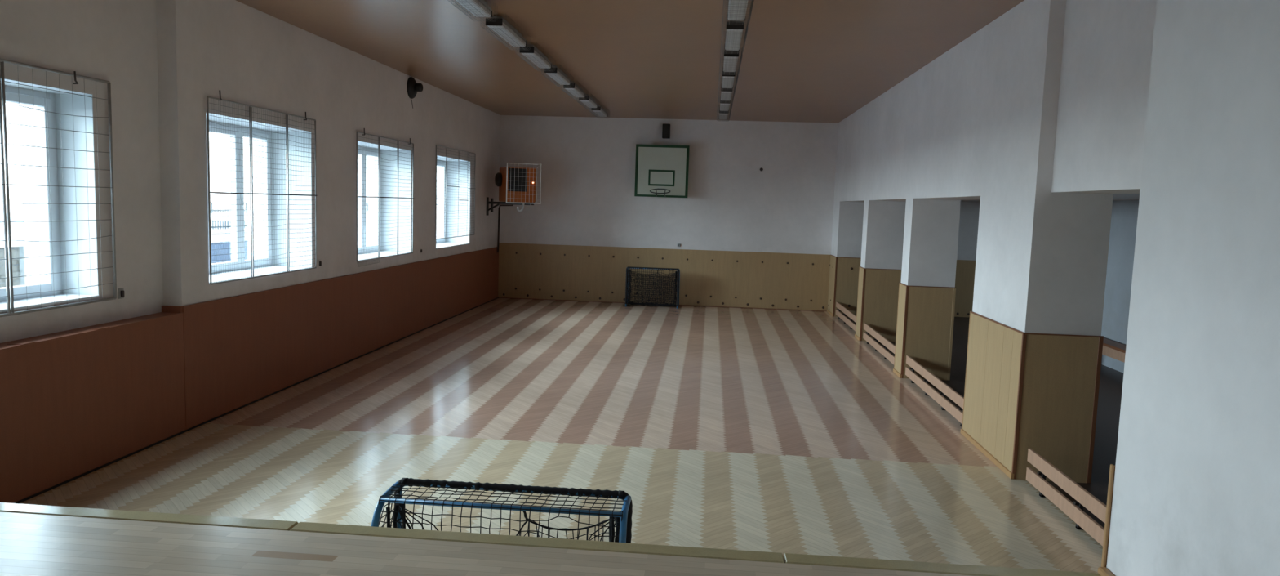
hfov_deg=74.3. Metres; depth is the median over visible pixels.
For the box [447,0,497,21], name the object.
ceiling light
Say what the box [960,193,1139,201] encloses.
ceiling
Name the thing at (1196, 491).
wall
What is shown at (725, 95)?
diffuser
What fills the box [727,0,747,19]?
diffuser
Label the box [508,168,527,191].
grille
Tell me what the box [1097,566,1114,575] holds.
baseboard
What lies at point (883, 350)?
barrier
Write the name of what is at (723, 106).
diffuser
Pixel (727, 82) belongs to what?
diffuser
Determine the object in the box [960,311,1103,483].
panelling
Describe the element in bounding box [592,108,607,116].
diffuser
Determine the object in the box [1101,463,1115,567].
panelling
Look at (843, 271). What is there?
panelling
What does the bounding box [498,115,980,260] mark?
wall
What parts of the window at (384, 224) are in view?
pane, sash, pane, sash, sill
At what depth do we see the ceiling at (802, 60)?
10.27 m
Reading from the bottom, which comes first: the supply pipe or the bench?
the bench
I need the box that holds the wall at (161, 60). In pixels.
[0,0,500,342]
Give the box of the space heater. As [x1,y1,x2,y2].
[494,162,541,211]
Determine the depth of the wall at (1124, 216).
12.66 m
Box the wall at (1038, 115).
[831,0,1156,335]
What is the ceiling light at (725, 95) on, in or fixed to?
attached to the ceiling at (802, 60)
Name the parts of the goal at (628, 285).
drop net cord, arm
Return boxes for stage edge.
[0,502,1100,575]
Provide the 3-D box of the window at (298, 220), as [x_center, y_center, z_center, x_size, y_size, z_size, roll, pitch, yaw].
[-4.484,-0.962,9.208,0.872,1.670,2.130,2,6,5]
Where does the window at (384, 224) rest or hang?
in the wall at (161, 60)
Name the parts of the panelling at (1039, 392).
skirting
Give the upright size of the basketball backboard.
1.140 m
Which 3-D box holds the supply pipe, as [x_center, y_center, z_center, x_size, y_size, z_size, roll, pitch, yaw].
[-3.046,-1.325,18.951,0.482,1.096,0.088,7,7,40]
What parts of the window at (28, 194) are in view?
pane, sash, sill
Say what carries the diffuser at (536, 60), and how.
attached to the ceiling light at (540, 59)
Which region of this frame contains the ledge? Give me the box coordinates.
[0,511,970,575]
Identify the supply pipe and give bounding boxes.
[497,204,512,252]
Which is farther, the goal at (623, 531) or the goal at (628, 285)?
the goal at (628, 285)
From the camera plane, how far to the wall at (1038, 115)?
7.49 m
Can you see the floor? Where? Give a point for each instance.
(783, 431)
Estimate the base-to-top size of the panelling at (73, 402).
1.176 m
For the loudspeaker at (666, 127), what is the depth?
18.61 m
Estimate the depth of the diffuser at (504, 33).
9.16 m
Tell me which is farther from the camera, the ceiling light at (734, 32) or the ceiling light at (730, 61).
the ceiling light at (730, 61)
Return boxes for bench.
[1102,337,1125,362]
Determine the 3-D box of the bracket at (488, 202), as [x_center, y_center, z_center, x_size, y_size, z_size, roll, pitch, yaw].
[-2.809,-1.760,18.360,0.950,0.390,0.480,2,6,5]
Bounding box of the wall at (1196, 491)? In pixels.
[1106,0,1279,575]
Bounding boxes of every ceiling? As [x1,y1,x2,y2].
[236,0,1023,123]
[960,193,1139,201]
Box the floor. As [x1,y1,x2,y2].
[18,297,1123,573]
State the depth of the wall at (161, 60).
7.92 m
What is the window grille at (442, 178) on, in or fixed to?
in the wall at (161, 60)
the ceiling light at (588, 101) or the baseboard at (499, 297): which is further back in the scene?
the baseboard at (499, 297)
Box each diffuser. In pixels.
[455,0,491,17]
[487,22,525,46]
[521,49,551,68]
[546,70,569,84]
[564,85,585,97]
[579,97,596,107]
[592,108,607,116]
[719,112,728,119]
[720,91,732,100]
[720,102,729,111]
[721,75,734,88]
[723,56,737,71]
[724,29,742,50]
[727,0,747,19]
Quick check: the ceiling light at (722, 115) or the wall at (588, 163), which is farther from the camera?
the wall at (588, 163)
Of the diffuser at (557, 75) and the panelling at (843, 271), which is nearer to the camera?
the diffuser at (557, 75)
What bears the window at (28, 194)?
in the wall at (161, 60)
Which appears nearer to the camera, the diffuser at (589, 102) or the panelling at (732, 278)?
the diffuser at (589, 102)
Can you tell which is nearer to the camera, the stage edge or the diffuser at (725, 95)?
the stage edge
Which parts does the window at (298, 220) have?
handle, pane, sash, handle, pane, sash, sill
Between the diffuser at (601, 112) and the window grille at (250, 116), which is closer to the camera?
the window grille at (250, 116)
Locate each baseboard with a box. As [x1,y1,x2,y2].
[13,297,498,503]
[498,297,826,311]
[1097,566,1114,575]
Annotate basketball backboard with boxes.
[634,143,689,197]
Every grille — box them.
[0,57,116,316]
[206,89,316,284]
[356,128,413,266]
[435,144,475,239]
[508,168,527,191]
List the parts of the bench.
seat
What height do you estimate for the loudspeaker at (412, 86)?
0.479 m
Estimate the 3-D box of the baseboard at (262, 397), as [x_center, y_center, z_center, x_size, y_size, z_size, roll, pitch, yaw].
[-3.915,0.960,11.755,0.030,0.012,15.510,2,6,5]
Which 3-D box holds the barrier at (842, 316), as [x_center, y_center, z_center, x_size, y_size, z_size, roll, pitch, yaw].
[4.142,0.586,16.546,0.223,0.325,2.760,2,6,5]
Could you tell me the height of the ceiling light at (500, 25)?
0.151 m
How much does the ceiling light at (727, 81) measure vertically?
0.151 m
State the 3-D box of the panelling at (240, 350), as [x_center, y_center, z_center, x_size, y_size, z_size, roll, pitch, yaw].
[-3.738,0.195,13.627,0.020,1.176,11.660,2,6,5]
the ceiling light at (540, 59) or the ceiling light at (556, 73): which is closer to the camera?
the ceiling light at (540, 59)
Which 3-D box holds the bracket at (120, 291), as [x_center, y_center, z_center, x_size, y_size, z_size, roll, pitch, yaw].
[-4.425,0.046,7.223,0.030,0.090,0.070,2,6,5]
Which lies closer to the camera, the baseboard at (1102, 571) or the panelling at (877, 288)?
the baseboard at (1102, 571)
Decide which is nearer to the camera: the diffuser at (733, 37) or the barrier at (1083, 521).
the barrier at (1083, 521)
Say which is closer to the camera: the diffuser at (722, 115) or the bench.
the bench
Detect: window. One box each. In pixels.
[0,78,99,312]
[205,111,311,284]
[357,140,411,260]
[435,155,470,248]
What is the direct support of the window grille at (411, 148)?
in the wall at (161, 60)
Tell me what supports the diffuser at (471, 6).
attached to the ceiling light at (478, 8)
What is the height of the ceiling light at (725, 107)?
0.151 m
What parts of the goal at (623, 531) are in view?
arm, post, drop net cord, arm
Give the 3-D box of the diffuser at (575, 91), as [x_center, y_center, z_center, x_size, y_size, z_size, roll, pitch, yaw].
[-1.067,-3.224,13.857,0.164,0.060,1.136,2,6,5]
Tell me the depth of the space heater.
17.89 m
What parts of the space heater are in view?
casing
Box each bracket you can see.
[117,287,124,298]
[486,196,534,215]
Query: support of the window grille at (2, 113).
in the wall at (161, 60)
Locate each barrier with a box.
[835,301,856,330]
[862,322,895,364]
[905,355,964,426]
[1026,448,1106,546]
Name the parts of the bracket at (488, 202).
wall plate, arm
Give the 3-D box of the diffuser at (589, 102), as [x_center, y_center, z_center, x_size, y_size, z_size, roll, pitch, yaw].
[-0.937,-3.371,15.385,0.164,0.060,1.136,2,6,5]
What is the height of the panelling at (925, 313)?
1.270 m
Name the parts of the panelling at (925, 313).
skirting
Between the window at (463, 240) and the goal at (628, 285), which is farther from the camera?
the goal at (628, 285)
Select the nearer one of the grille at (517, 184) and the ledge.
the ledge
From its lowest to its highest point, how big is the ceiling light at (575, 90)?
0.151 m
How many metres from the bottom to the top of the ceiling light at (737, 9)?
0.151 m
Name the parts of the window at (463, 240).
pane, sash, sill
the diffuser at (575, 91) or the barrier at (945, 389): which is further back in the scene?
the diffuser at (575, 91)
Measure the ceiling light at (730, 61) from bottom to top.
0.151 m
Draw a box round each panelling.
[0,305,186,502]
[182,246,498,429]
[497,242,975,316]
[826,254,861,316]
[854,266,901,342]
[893,282,956,380]
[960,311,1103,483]
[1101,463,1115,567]
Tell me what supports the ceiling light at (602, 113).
attached to the ceiling at (802, 60)
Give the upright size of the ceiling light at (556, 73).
0.151 m
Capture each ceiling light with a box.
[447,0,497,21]
[481,15,530,49]
[515,42,555,71]
[542,63,573,87]
[560,80,588,99]
[576,93,599,109]
[589,104,609,118]
[716,111,730,120]
[717,84,735,102]
[717,96,733,112]
[718,68,738,90]
[719,48,742,75]
[720,17,748,53]
[722,0,754,25]
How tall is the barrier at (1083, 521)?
0.325 m
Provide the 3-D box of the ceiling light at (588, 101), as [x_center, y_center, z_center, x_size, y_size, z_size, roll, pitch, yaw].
[-0.937,-3.387,15.383,0.259,0.151,1.222,2,6,5]
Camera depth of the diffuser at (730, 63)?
10.52 m
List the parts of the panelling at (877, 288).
skirting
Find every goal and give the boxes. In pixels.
[371,477,632,542]
[625,266,679,308]
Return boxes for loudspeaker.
[406,76,422,108]
[662,123,670,138]
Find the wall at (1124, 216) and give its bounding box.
[1101,200,1138,373]
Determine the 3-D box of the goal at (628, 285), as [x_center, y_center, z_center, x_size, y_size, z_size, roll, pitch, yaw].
[0.280,-0.028,18.688,1.182,0.877,0.423,2,6,5]

